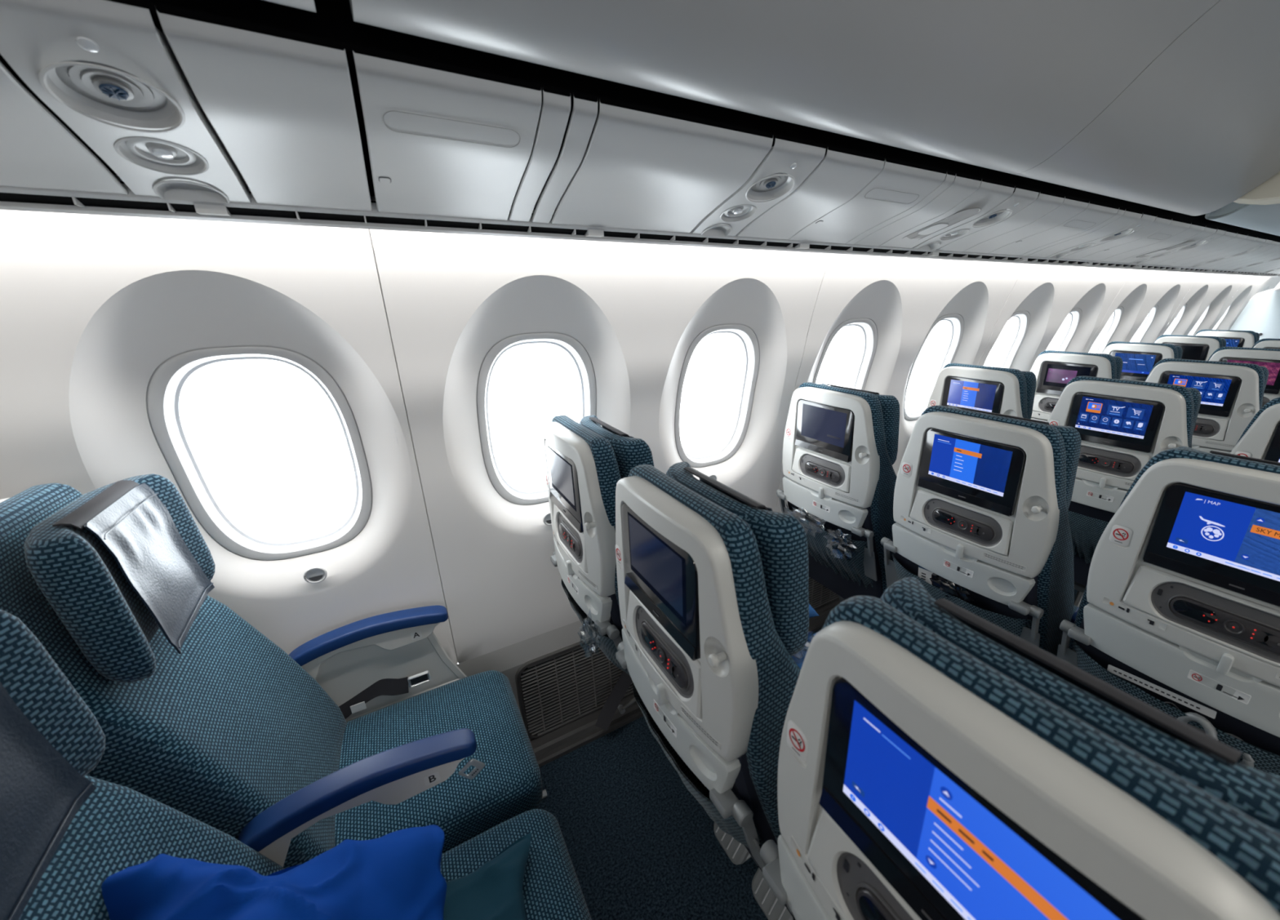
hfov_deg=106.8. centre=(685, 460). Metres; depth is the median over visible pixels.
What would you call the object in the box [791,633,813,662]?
plastic bag
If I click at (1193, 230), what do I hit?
trim
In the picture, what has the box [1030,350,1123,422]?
seat
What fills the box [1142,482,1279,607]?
monitor
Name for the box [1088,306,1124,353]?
window
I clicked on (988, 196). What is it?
trim
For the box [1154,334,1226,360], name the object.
seat
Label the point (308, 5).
bin
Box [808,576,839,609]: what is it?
air vent
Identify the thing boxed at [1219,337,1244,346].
monitor
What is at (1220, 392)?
monitor
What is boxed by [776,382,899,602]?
seat
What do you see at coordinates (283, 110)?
ceiling panel
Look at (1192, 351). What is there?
monitor
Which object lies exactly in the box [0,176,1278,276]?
trim
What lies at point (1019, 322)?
window
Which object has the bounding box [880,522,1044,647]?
tray
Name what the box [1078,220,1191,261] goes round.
trim
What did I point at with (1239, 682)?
tray
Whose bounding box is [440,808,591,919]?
seat cushion
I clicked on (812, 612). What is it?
pillow
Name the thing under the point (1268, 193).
trim
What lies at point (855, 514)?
tray
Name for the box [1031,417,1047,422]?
tray
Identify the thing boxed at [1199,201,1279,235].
bin
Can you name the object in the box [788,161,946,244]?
trim
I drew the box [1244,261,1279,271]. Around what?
trim
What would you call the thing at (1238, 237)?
trim
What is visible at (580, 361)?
window
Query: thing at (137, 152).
light
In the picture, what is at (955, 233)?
light
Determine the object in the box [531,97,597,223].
trim
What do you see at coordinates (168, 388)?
window
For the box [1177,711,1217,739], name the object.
cushion
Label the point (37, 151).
trim
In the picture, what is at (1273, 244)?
trim
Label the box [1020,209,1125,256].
trim
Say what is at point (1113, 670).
print
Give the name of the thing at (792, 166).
light
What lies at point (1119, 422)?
monitor
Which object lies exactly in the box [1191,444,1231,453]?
tray
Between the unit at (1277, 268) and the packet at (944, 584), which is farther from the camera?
the unit at (1277, 268)
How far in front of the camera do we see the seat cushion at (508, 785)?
1.08 m
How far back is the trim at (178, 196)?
0.81 m
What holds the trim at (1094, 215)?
attached to the wall at (91, 305)
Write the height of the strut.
0.168 m
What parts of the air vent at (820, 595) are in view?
frame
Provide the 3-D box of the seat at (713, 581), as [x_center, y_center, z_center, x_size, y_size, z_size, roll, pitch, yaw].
[0.257,0.532,1.059,0.748,1.163,0.480,-12,21,-29]
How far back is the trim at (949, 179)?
1.21 m
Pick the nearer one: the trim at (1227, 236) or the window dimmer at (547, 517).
the window dimmer at (547, 517)
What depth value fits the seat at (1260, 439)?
1.29 m
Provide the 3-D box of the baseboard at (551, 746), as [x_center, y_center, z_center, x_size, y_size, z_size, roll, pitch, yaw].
[1.101,0.632,2.492,9.300,0.040,0.089,-12,21,-29]
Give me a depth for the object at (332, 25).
0.64 m
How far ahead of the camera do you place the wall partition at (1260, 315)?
4.24 m
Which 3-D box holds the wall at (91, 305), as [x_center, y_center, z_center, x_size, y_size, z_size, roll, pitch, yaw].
[1.385,-0.380,2.271,9.928,1.230,0.254,-12,21,-29]
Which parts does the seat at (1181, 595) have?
armrest, backrest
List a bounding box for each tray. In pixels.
[550,537,622,651]
[615,627,766,870]
[760,834,831,919]
[776,476,877,581]
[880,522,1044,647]
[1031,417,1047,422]
[1057,603,1279,737]
[1071,477,1128,512]
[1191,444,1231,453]
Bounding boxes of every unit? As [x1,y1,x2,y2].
[0,0,250,203]
[691,138,826,236]
[912,187,1039,249]
[1046,213,1155,258]
[1130,229,1225,264]
[1188,240,1271,267]
[1231,257,1279,271]
[1262,267,1279,272]
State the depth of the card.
1.33 m
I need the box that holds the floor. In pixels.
[537,589,1077,919]
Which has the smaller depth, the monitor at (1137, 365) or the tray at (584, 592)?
the tray at (584, 592)
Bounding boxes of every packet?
[829,533,856,559]
[929,573,973,602]
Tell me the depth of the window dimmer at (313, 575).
1.12 m
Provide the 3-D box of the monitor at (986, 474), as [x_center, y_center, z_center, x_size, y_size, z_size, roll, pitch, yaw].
[0.681,0.020,1.147,0.014,0.161,0.232,-12,21,-29]
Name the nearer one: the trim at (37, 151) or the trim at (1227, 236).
the trim at (37, 151)
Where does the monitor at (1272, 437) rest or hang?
on the seat at (1260, 439)
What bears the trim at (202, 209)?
attached to the wall
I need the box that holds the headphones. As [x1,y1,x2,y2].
[1164,702,1254,767]
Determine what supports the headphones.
in the seat at (1181, 595)
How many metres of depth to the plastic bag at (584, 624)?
1.04 m
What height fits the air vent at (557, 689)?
0.315 m
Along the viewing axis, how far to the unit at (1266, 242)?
2.72 m
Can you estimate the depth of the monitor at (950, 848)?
0.36 m
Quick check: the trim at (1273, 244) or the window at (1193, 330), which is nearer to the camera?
the trim at (1273, 244)
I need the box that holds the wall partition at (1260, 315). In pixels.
[1230,287,1279,340]
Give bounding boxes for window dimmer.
[302,566,327,583]
[542,511,551,525]
[708,474,716,479]
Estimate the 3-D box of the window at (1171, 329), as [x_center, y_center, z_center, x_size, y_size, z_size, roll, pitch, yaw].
[3.735,-0.979,3.733,0.326,0.500,0.173,-12,21,-29]
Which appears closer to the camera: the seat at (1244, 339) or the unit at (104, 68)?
the unit at (104, 68)
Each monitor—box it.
[545,440,583,533]
[622,502,700,660]
[795,399,854,462]
[818,677,1145,919]
[917,428,1026,516]
[941,376,1004,413]
[1035,360,1097,395]
[1066,392,1164,453]
[1110,350,1162,381]
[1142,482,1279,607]
[1160,371,1241,417]
[1163,342,1208,360]
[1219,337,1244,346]
[1220,357,1279,394]
[1264,422,1279,462]
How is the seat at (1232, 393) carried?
on the floor
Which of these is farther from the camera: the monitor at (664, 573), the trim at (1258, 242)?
the trim at (1258, 242)
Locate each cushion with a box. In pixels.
[334,670,542,853]
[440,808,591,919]
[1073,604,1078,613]
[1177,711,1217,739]
[1225,732,1254,767]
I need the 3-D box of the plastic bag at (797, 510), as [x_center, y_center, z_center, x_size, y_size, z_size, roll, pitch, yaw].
[0.421,0.207,1.657,0.037,0.093,0.187,-12,21,-29]
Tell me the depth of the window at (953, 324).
2.26 m
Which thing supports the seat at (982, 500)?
on the floor
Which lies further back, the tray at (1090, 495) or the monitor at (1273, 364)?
the monitor at (1273, 364)
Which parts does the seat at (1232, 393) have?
backrest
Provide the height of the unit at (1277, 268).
0.132 m
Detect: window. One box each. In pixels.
[146,345,373,560]
[475,332,596,505]
[674,323,759,467]
[813,317,877,390]
[903,313,964,421]
[992,311,1030,368]
[1048,308,1082,351]
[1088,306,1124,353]
[1129,304,1158,342]
[1163,303,1186,334]
[1187,302,1211,335]
[1212,302,1232,329]
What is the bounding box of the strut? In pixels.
[617,697,635,714]
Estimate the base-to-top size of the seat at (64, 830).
1.163 m
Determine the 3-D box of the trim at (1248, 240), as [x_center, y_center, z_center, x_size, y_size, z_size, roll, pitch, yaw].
[2.849,-1.138,2.574,0.187,0.127,0.287,-12,21,-29]
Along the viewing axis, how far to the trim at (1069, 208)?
1.54 m
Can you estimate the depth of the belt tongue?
0.88 m
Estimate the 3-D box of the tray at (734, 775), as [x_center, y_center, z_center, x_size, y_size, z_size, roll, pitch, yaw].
[-0.015,0.478,0.848,0.096,0.294,0.422,-12,21,-29]
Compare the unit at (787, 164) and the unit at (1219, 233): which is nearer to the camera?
the unit at (787, 164)
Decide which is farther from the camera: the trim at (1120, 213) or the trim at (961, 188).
the trim at (1120, 213)
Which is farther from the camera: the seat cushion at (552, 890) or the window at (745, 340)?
the window at (745, 340)
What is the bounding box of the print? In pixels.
[1113,670,1199,709]
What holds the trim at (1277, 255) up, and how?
attached to the wall at (91, 305)
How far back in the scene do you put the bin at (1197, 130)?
1.15 m
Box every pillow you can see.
[101,824,447,919]
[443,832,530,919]
[791,631,817,669]
[808,604,818,617]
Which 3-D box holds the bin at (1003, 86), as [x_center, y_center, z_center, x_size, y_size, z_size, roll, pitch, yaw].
[0.392,-0.732,0.489,1.349,0.497,0.735,-12,21,-29]
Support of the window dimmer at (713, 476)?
in the wall at (91, 305)
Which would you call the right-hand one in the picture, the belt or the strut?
the strut
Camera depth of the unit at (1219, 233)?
2.29 m
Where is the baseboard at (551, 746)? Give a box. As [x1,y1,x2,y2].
[529,599,839,767]
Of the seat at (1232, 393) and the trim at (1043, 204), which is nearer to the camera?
the trim at (1043, 204)
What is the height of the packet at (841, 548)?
0.082 m
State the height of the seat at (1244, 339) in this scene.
1.163 m
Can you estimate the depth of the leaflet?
0.91 m
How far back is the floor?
1.33 m
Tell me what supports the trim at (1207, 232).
attached to the wall at (91, 305)
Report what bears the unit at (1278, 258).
attached to the wall at (91, 305)
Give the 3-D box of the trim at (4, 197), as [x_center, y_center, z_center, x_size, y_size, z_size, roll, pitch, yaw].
[1.661,-0.890,2.086,8.200,0.032,0.023,-12,21,-29]
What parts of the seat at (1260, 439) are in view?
backrest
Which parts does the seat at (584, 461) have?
backrest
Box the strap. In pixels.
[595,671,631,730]
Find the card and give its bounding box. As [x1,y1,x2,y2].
[918,564,933,584]
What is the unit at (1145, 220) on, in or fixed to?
attached to the wall at (91, 305)
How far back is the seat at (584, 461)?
1.04 m
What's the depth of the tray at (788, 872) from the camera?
0.54 m
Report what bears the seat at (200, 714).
on the floor
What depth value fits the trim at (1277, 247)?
2.91 m
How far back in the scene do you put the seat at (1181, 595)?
0.84 m
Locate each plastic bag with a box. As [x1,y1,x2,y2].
[578,611,600,657]
[790,507,825,534]
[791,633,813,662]
[827,528,858,559]
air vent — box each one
[515,637,633,738]
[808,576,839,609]
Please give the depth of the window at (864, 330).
1.93 m
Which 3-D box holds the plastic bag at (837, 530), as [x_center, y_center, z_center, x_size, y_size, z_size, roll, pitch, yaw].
[0.506,0.276,1.543,0.041,0.119,0.140,-12,21,-29]
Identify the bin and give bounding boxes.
[264,0,315,12]
[347,0,1219,173]
[1013,0,1279,216]
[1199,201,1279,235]
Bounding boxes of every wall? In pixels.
[0,209,1279,664]
[456,620,591,740]
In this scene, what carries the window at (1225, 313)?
in the wall at (91, 305)
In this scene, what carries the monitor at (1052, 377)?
on the seat at (1053, 370)
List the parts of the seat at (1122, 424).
footrest stem, backrest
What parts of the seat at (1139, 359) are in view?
backrest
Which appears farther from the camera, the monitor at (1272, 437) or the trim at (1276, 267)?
the trim at (1276, 267)
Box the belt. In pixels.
[338,670,431,719]
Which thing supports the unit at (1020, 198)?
attached to the wall at (91, 305)
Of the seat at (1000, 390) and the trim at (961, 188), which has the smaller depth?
the trim at (961, 188)
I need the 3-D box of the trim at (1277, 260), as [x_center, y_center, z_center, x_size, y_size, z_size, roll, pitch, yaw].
[4.044,-1.388,3.263,0.187,0.127,0.287,-12,21,-29]
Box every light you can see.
[75,36,98,52]
[124,139,195,165]
[724,205,751,217]
[789,163,796,168]
[943,230,964,236]
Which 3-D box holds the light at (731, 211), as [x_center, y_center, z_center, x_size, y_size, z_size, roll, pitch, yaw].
[0.117,-0.563,1.060,0.062,0.022,0.060,-12,21,-29]
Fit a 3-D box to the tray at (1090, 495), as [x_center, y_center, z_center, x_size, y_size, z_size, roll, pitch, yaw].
[1.436,0.174,1.684,0.096,0.294,0.422,-12,21,-29]
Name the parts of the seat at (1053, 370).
backrest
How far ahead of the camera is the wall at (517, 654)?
1.50 m
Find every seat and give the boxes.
[0,473,546,868]
[0,609,591,919]
[542,415,808,677]
[615,462,808,919]
[760,577,1279,919]
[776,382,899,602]
[880,405,1081,656]
[926,363,1036,418]
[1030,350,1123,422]
[1047,375,1201,606]
[1057,446,1279,776]
[1102,341,1182,382]
[1144,358,1268,453]
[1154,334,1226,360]
[1195,329,1259,347]
[1207,346,1279,407]
[1229,396,1279,462]
[1252,337,1279,349]
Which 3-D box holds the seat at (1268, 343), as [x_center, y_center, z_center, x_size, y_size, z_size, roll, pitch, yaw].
[3.885,-0.227,3.149,0.748,1.163,0.480,-12,21,-29]
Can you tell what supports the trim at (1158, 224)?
attached to the wall at (91, 305)
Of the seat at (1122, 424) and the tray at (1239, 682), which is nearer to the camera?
the tray at (1239, 682)
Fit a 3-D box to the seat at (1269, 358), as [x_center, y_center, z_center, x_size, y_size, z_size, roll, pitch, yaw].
[3.160,-0.075,2.731,0.748,1.163,0.480,-12,21,-29]
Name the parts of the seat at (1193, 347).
backrest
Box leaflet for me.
[1106,664,1217,719]
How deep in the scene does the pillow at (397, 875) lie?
0.57 m
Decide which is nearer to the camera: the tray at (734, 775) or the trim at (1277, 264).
the tray at (734, 775)
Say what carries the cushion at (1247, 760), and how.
on the headphones
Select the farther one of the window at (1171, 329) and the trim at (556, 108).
the window at (1171, 329)
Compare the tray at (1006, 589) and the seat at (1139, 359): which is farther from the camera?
the seat at (1139, 359)
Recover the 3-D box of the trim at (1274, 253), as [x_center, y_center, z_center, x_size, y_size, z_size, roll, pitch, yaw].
[3.608,-1.297,3.011,0.187,0.127,0.287,-12,21,-29]
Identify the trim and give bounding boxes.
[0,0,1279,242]
[0,61,128,194]
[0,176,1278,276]
[0,181,1279,275]
[0,183,1279,274]
[71,195,1279,275]
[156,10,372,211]
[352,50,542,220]
[508,89,570,222]
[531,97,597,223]
[551,102,773,232]
[736,149,884,239]
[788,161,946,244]
[845,171,955,244]
[854,173,982,245]
[880,181,1015,248]
[937,193,1065,251]
[963,198,1088,253]
[987,202,1118,255]
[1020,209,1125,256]
[1026,210,1142,257]
[1060,217,1172,259]
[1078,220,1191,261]
[1100,223,1205,262]
[1117,226,1217,262]
[1140,231,1237,264]
[1154,233,1248,265]
[1166,235,1257,266]
[1177,237,1266,266]
[1195,240,1279,268]
[1204,244,1279,268]
[1213,249,1279,269]
[1223,253,1279,270]
[1233,171,1279,204]
[1237,259,1279,271]
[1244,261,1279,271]
[1249,263,1279,271]
[1257,266,1279,271]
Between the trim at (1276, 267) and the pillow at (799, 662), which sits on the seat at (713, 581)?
the pillow at (799, 662)
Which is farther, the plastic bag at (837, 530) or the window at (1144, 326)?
the window at (1144, 326)
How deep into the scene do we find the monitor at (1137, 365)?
2.75 m
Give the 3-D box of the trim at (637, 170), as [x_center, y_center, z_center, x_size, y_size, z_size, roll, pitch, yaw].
[-0.057,-0.530,0.900,0.329,0.127,0.287,-12,21,-29]
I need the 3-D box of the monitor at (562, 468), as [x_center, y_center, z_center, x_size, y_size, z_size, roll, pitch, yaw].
[-0.284,0.050,1.101,0.014,0.161,0.232,-12,21,-29]
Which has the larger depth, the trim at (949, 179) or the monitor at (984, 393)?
the monitor at (984, 393)
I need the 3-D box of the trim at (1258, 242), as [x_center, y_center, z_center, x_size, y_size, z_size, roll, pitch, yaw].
[3.009,-1.172,2.667,0.185,0.127,0.287,-12,21,-29]
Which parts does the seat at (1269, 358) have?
backrest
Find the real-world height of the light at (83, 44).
0.008 m
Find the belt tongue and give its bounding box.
[458,758,484,779]
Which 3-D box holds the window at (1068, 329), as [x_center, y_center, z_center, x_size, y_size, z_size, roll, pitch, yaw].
[2.175,-0.652,2.834,0.326,0.500,0.173,-12,21,-29]
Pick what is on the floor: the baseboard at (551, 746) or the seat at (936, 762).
the seat at (936, 762)
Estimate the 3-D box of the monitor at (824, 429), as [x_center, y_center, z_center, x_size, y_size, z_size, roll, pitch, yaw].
[0.441,-0.102,1.520,0.014,0.161,0.232,-12,21,-29]
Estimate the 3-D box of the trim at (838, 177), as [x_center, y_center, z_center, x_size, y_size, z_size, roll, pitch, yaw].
[0.273,-0.599,1.090,0.171,0.127,0.287,-12,21,-29]
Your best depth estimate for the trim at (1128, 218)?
1.76 m

